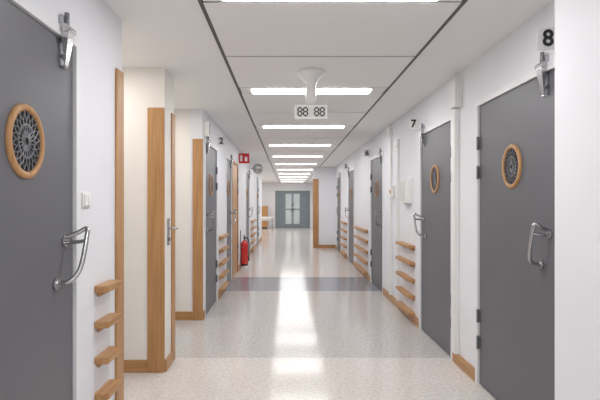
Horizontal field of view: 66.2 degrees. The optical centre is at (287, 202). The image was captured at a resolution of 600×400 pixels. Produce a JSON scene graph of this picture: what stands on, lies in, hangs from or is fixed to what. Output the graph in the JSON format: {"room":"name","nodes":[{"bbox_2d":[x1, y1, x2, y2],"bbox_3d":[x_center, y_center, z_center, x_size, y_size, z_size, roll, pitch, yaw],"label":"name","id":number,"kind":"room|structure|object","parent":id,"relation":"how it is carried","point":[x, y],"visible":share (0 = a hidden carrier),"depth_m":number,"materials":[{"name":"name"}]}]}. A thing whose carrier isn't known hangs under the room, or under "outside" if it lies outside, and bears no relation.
{"room":"hospital corridor","nodes":[
{"label":"hospital corridor","id":0,"kind":"room"},
{"bbox_2d":[30,0,261,399],"bbox_3d":[-2.550,0.135,10.100,3.100,2.470,30.200,0,0,0],"label":"wall","id":1,"kind":"structure","parent":0,"point":[98,27],"depth_m":3.73,"materials":[{"name":"white paint"}]},
{"bbox_2d":[0,0,89,399],"bbox_3d":[-1.007,0.265,1.755,0.225,2.210,0.880,0,0,0],"label":"door","id":2,"kind":"structure","parent":1,"relation":"in","point":[42,261],"depth_m":1.86,"materials":[{"name":"grey metal"}]},
{"bbox_2d":[81,191,90,207],"bbox_3d":[-0.990,-0.015,2.260,0.020,0.082,0.102,0,0,0],"label":"light switch","id":3,"kind":"object","parent":1,"relation":"attached to","point":[85,196],"visible":0.98,"depth_m":2.24,"materials":[{"name":"white plastic"}]},
{"bbox_2d":[94,280,121,399],"bbox_3d":[-0.963,0.831,2.470,0.075,0.808,0.200,0,0,0],"label":"wall rack","id":4,"kind":"object","parent":1,"relation":"attached to","point":[110,353],"visible":1,"depth_m":2.42,"materials":[{"name":"brown wood"}]},
{"bbox_2d":[115,68,123,399],"bbox_3d":[-0.993,0.295,2.710,0.015,2.150,0.110,0,0,0],"label":"trim","id":5,"kind":"structure","parent":1,"relation":"attached to","point":[119,76],"depth_m":2.69,"materials":[{"name":"brown wood"}]},
{"bbox_2d":[147,108,164,372],"bbox_3d":[-1.067,0.300,3.720,0.137,2.140,0.020,0,0,0],"label":"trim","id":6,"kind":"structure","parent":1,"relation":"attached to","point":[155,116],"depth_m":3.71,"materials":[{"name":"brown wood"}]},
{"bbox_2d":[167,218,177,244],"bbox_3d":[-0.966,0.240,3.855,0.069,0.220,0.111,0,0,0],"label":"plate","id":7,"kind":"object","parent":1,"relation":"attached to","point":[168,220],"visible":1,"depth_m":3.82,"materials":[{"name":"metal"}]},
{"bbox_2d":[171,113,174,362],"bbox_3d":[-0.994,0.300,3.985,0.012,2.140,0.110,0,0,0],"label":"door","id":8,"kind":"structure","parent":1,"relation":"attached to","point":[172,114],"depth_m":3.97,"materials":[{"name":"brown wood"}]},
{"bbox_2d":[124,237,261,372],"bbox_3d":[-1.443,1.320,6.250,0.914,0.100,22.500,0,0,0],"label":"baseboard","id":9,"kind":"structure","parent":1,"relation":"attached to","point":[130,366],"depth_m":3.73,"materials":[{"name":"brown wood"}]},
{"bbox_2d":[193,139,202,319],"bbox_3d":[-1.054,0.310,5.380,0.121,2.120,0.020,0,0,0],"label":"trim","id":10,"kind":"structure","parent":1,"relation":"attached to","point":[197,143],"depth_m":5.37,"materials":[{"name":"brown wood"}]},
{"bbox_2d":[203,121,209,136],"bbox_3d":[-0.963,-0.875,5.445,0.074,0.182,0.062,0,0,0],"label":"wall speaker","id":11,"kind":"object","parent":1,"relation":"attached to","point":[206,125],"visible":1,"depth_m":5.42,"materials":[{"name":"white plastic"}]},
{"bbox_2d":[204,137,217,316],"bbox_3d":[-1.007,0.265,5.970,0.225,2.210,0.990,0,0,0],"label":"door","id":12,"kind":"structure","parent":1,"relation":"in","point":[210,150],"depth_m":5.96,"materials":[{"name":"grey metal"}]},
{"bbox_2d":[218,137,224,144],"bbox_3d":[-0.950,-0.880,6.550,0.100,0.120,0.030,0,0,0],"label":"number sign","id":13,"kind":"object","parent":1,"relation":"attached to","point":[221,140],"visible":1,"depth_m":6.55,"materials":[{"name":"white plastic"}]},
{"bbox_2d":[219,233,229,291],"bbox_3d":[-0.963,0.893,6.960,0.075,0.823,0.680,0,0,0],"label":"wall rack","id":14,"kind":"object","parent":1,"relation":"attached to","point":[225,272],"visible":1,"depth_m":6.82,"materials":[{"name":"brown wood"}]},
{"bbox_2d":[226,155,236,280],"bbox_3d":[-1.007,0.265,7.760,0.225,2.210,0.770,0,0,0],"label":"door","id":15,"kind":"structure","parent":1,"relation":"in","point":[229,160],"depth_m":7.89,"materials":[{"name":"grey metal"}]},
{"bbox_2d":[232,160,238,276],"bbox_3d":[-1.028,0.297,8.700,0.185,2.145,0.930,0,0,0],"label":"door","id":16,"kind":"structure","parent":1,"relation":"in","point":[235,180],"depth_m":8.66,"materials":[{"name":"brown wood"}]},
{"bbox_2d":[238,152,248,165],"bbox_3d":[-0.890,-0.890,9.270,0.220,0.280,0.040,0,0,0],"label":"fire sign","id":17,"kind":"object","parent":1,"relation":"attached to","point":[242,157],"visible":1,"depth_m":9.26,"materials":[{"name":"red plastic"}]},
{"bbox_2d":[246,170,252,255],"bbox_3d":[-1.007,0.265,11.350,0.225,2.210,0.990,0,0,0],"label":"door","id":18,"kind":"structure","parent":1,"relation":"in","point":[248,208],"depth_m":11.66,"materials":[{"name":"grey laminate"}]},
{"bbox_2d":[251,219,256,250],"bbox_3d":[-0.963,0.893,12.950,0.075,0.823,1.300,0,0,0],"label":"wall rack","id":19,"kind":"object","parent":1,"relation":"attached to","point":[254,220],"visible":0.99,"depth_m":12.70,"materials":[{"name":"brown wood"}]},
{"bbox_2d":[251,163,262,173],"bbox_3d":[-0.876,-0.908,12.231,0.388,0.277,0.198,0,0,29],"label":"convex mirror","id":20,"kind":"object","parent":1,"relation":"attached to","point":[257,168],"visible":0.98,"depth_m":12.15,"materials":[{"name":"metal"}]},
{"bbox_2d":[256,177,259,243],"bbox_3d":[-1.007,0.265,15.050,0.225,2.210,0.990,0,0,0],"label":"door","id":21,"kind":"structure","parent":1,"relation":"in","point":[257,180],"depth_m":15.14,"materials":[{"name":"grey laminate"}]},
{"bbox_2d":[262,183,312,227],"bbox_3d":[-1.275,0.135,25.275,5.850,2.470,0.150,0,0,0],"label":"wall","id":22,"kind":"structure","parent":0,"point":[268,189],"depth_m":25.20,"materials":[{"name":"white paint"}]},
{"bbox_2d":[275,191,309,227],"bbox_3d":[0.250,0.350,25.212,1.900,2.040,0.175,0,0,0],"label":"door","id":23,"kind":"structure","parent":22,"relation":"in","point":[292,208],"depth_m":25.22,"materials":[{"name":"metal"}]},
{"bbox_2d":[278,179,307,179],"bbox_3d":[0.241,-1.089,21.280,1.397,0.014,0.226,0,0,0],"label":"ceiling light","id":24,"kind":"object","parent":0,"point":[278,179],"depth_m":21.19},
{"bbox_2d":[124,228,496,399],"bbox_3d":[-1.275,1.420,10.250,5.850,0.100,30.500,0,0,0],"label":"floor","id":25,"kind":"structure","parent":0,"point":[299,321],"depth_m":4.42,"materials":[{"name":"plastic"}]},
{"bbox_2d":[240,230,249,265],"bbox_3d":[-0.912,0.955,9.641,0.167,0.770,0.181,0,0,-42],"label":"fire extinguisher","id":26,"kind":"object","parent":25,"relation":"on","point":[244,255],"visible":0.98,"depth_m":9.60,"materials":[{"name":"red metal"}]},
{"bbox_2d":[262,206,267,228],"bbox_3d":[-1.500,0.770,24.869,0.800,1.200,0.623,0,0,0],"label":"cabinet","id":27,"kind":"object","parent":25,"relation":"on","point":[264,208],"visible":0.2,"depth_m":24.58,"materials":[{"name":"brown wood"}]},
{"bbox_2d":[262,217,272,234],"bbox_3d":[-1.275,0.990,20.000,1.250,0.760,0.800,0,0,0],"label":"table","id":28,"kind":"object","parent":25,"relation":"on","point":[263,218],"visible":0.44,"depth_m":19.63,"materials":[{"name":"plastic"}]},
{"bbox_2d":[313,167,334,244],"bbox_3d":[1.110,0.135,14.125,0.660,2.470,0.250,0,0,0],"label":"wall partition","id":29,"kind":"structure","parent":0,"point":[326,175],"depth_m":14.00,"materials":[{"name":"white paint"}]},
{"bbox_2d":[313,179,318,247],"bbox_3d":[0.845,0.320,13.990,0.170,2.100,0.020,0,0,0],"label":"trim","id":30,"kind":"structure","parent":29,"relation":"attached to","point":[315,181],"depth_m":13.98,"materials":[{"name":"brown wood"}]},
{"bbox_2d":[104,0,552,182],"bbox_3d":[-1.275,-1.150,10.250,5.850,0.100,30.500,0,0,0],"label":"ceiling","id":31,"kind":"structure","parent":0,"point":[176,36],"depth_m":3.48,"materials":[{"name":"paint"}]},
{"bbox_2d":[274,169,312,169],"bbox_3d":[0.241,-1.089,14.980,1.397,0.014,0.226,0,0,0],"label":"ceiling light","id":32,"kind":"object","parent":31,"relation":"in","point":[274,169],"depth_m":14.90,"materials":[{"name":"white plastic"}]},
{"bbox_2d":[276,173,312,173],"bbox_3d":[0.241,-1.089,17.080,1.397,0.014,0.226,0,0,0],"label":"ceiling light","id":33,"kind":"object","parent":31,"relation":"in","point":[276,173],"depth_m":16.98,"materials":[{"name":"white plastic"}]},
{"bbox_2d":[276,164,315,164],"bbox_3d":[0.241,-1.089,12.880,1.397,0.014,0.226,0,0,0],"label":"ceiling light","id":34,"kind":"object","parent":31,"relation":"in","point":[276,164],"depth_m":12.93,"materials":[{"name":"white plastic"}]},
{"bbox_2d":[269,156,327,156],"bbox_3d":[0.241,-1.089,10.780,1.397,0.014,0.226,0,0,0],"label":"ceiling light","id":35,"kind":"object","parent":31,"relation":"in","point":[269,156],"depth_m":10.70,"materials":[{"name":"white plastic"}]},
{"bbox_2d":[264,144,337,145],"bbox_3d":[0.241,-1.089,8.680,1.397,0.014,0.226,0,0,0],"label":"ceiling light","id":36,"kind":"object","parent":31,"relation":"in","point":[264,144],"depth_m":8.59,"materials":[{"name":"white plastic"}]},
{"bbox_2d":[256,125,354,127],"bbox_3d":[0.241,-1.089,6.580,1.397,0.014,0.226,0,0,0],"label":"ceiling light","id":37,"kind":"object","parent":31,"relation":"in","point":[257,126],"depth_m":6.51,"materials":[{"name":"white plastic"}]},
{"bbox_2d":[295,68,326,119],"bbox_3d":[0.190,-0.893,3.830,0.245,0.397,0.236,0,0,43],"label":"digital clock","id":38,"kind":"object","parent":31,"relation":"hanging from","point":[310,110],"visible":1,"depth_m":3.79,"materials":[{"name":"white plastic"}]},
{"bbox_2d":[240,88,386,93],"bbox_3d":[0.241,-1.089,4.480,1.397,0.014,0.226,0,0,0],"label":"ceiling light","id":39,"kind":"object","parent":31,"relation":"in","point":[244,90],"depth_m":4.46,"materials":[{"name":"white plastic"}]},
{"bbox_2d":[198,0,467,181],"bbox_3d":[0.241,-1.096,10.100,1.457,0.008,30.200,0,0,0],"label":"trim","id":40,"kind":"structure","parent":31,"relation":"attached to","point":[460,6],"depth_m":3.48,"materials":[{"name":"black metal"}]},
{"bbox_2d":[203,0,461,0],"bbox_3d":[0.241,-1.089,2.380,1.397,0.014,0.226,0,0,0],"label":"ceiling light","id":41,"kind":"object","parent":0,"point":[203,0],"depth_m":2.46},
{"bbox_2d":[202,0,463,182],"bbox_3d":[0.241,-1.096,10.100,1.417,0.008,30.200,0,0,0],"label":"ceiling","id":42,"kind":"structure","parent":0,"point":[264,44],"depth_m":3.34,"materials":[{"name":"white paint"}]},
{"bbox_2d":[335,0,599,399],"bbox_3d":[1.395,0.135,10.100,0.390,2.470,30.200,0,0,0],"label":"wall","id":43,"kind":"structure","parent":0,"point":[576,23],"depth_m":2.05,"materials":[{"name":"white paint"}]},
{"bbox_2d":[337,172,340,249],"bbox_3d":[1.447,0.265,12.950,0.225,2.210,0.990,0,0,0],"label":"door","id":44,"kind":"structure","parent":43,"relation":"in","point":[339,176],"depth_m":12.90,"materials":[{"name":"grey laminate"}]},
{"bbox_2d":[339,221,346,255],"bbox_3d":[1.403,0.893,11.700,0.075,0.823,1.000,0,0,0],"label":"wall rack","id":45,"kind":"object","parent":43,"relation":"attached to","point":[342,222],"visible":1,"depth_m":11.52,"materials":[{"name":"brown wood"}]},
{"bbox_2d":[345,167,354,264],"bbox_3d":[1.447,0.265,10.450,0.225,2.210,0.990,0,0,0],"label":"door","id":46,"kind":"structure","parent":43,"relation":"in","point":[351,172],"depth_m":10.46,"materials":[{"name":"grey metal"}]},
{"bbox_2d":[353,226,367,274],"bbox_3d":[1.403,0.893,8.975,0.075,0.823,1.450,0,0,0],"label":"wall rack","id":47,"kind":"object","parent":43,"relation":"attached to","point":[363,250],"visible":0.99,"depth_m":8.72,"materials":[{"name":"brown wood"}]},
{"bbox_2d":[364,150,369,156],"bbox_3d":[1.390,-0.880,8.100,0.100,0.120,0.030,0,0,0],"label":"number sign","id":48,"kind":"object","parent":43,"relation":"attached to","point":[366,152],"visible":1,"depth_m":8.10,"materials":[{"name":"white plastic"}]},
{"bbox_2d":[370,148,383,293],"bbox_3d":[1.447,0.265,7.460,0.225,2.210,1.070,0,0,0],"label":"door","id":49,"kind":"structure","parent":43,"relation":"in","point":[376,162],"depth_m":7.42,"materials":[{"name":"grey laminate"}]},
{"bbox_2d":[387,127,392,294],"bbox_3d":[1.415,0.110,6.385,0.050,2.320,0.130,0,0,0],"label":"duct","id":50,"kind":"object","parent":43,"relation":"attached to","point":[389,129],"visible":1,"depth_m":6.35,"materials":[{"name":"white plastic"}]},
{"bbox_2d":[389,185,394,197],"bbox_3d":[1.410,-0.155,6.250,0.060,0.162,0.112,0,0,0],"label":"button","id":51,"kind":"object","parent":43,"relation":"attached to","point":[392,188],"visible":1,"depth_m":6.20,"materials":[{"name":"white plastic"}]},
{"bbox_2d":[319,245,474,381],"bbox_3d":[1.188,1.320,13.625,0.505,0.100,23.090,0,0,0],"label":"baseboard","id":52,"kind":"structure","parent":43,"relation":"attached to","point":[457,359],"depth_m":5.07,"materials":[{"name":"brown wood"}]},
{"bbox_2d":[395,139,399,300],"bbox_3d":[1.417,0.220,5.970,0.045,2.100,0.100,0,0,0],"label":"duct","id":53,"kind":"object","parent":43,"relation":"attached to","point":[397,141],"visible":0.94,"depth_m":5.95,"materials":[{"name":"white plastic"}]},
{"bbox_2d":[395,241,414,316],"bbox_3d":[1.403,0.893,5.525,0.075,0.823,0.650,0,0,0],"label":"wall rack","id":54,"kind":"object","parent":43,"relation":"attached to","point":[405,308],"visible":1,"depth_m":5.40,"materials":[{"name":"brown wood"}]},
{"bbox_2d":[399,178,411,203],"bbox_3d":[1.398,-0.145,5.485,0.084,0.302,0.282,0,0,0],"label":"control box","id":55,"kind":"object","parent":43,"relation":"attached to","point":[405,184],"visible":1,"depth_m":5.35,"materials":[{"name":"white plastic"}]},
{"bbox_2d":[409,118,417,129],"bbox_3d":[1.390,-0.875,5.100,0.100,0.120,0.030,0,0,0],"label":"number sign","id":56,"kind":"object","parent":43,"relation":"attached to","point":[413,123],"visible":1,"depth_m":5.10,"materials":[{"name":"white plastic"}]},
{"bbox_2d":[413,114,451,359],"bbox_3d":[1.447,0.265,4.510,0.225,2.210,1.030,0,0,0],"label":"door","id":57,"kind":"structure","parent":43,"relation":"in","point":[435,141],"depth_m":4.48,"materials":[{"name":"grey metal"}]},
{"bbox_2d":[452,109,459,353],"bbox_3d":[1.420,0.240,3.895,0.040,2.060,0.070,0,0,0],"label":"duct","id":58,"kind":"object","parent":43,"relation":"attached to","point":[456,112],"visible":1,"depth_m":3.86,"materials":[{"name":"white plastic"}]},
{"bbox_2d":[450,78,461,108],"bbox_3d":[1.410,-0.915,3.865,0.060,0.242,0.142,0,0,0],"label":"junction box","id":59,"kind":"object","parent":43,"relation":"attached to","point":[456,84],"visible":0.9,"depth_m":3.80,"materials":[{"name":"white plastic"}]},
{"bbox_2d":[475,52,554,399],"bbox_3d":[1.447,0.265,2.960,0.225,2.210,1.110,0,0,0],"label":"door","id":60,"kind":"structure","parent":43,"relation":"in","point":[515,122],"depth_m":2.89,"materials":[{"name":"grey metal"}]},
{"bbox_2d":[536,28,554,50],"bbox_3d":[1.383,-0.873,2.450,0.115,0.120,0.030,0,0,0],"label":"number sign","id":61,"kind":"object","parent":43,"relation":"attached to","point":[545,37],"visible":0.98,"depth_m":2.45,"materials":[{"name":"white plastic"}]}
]}

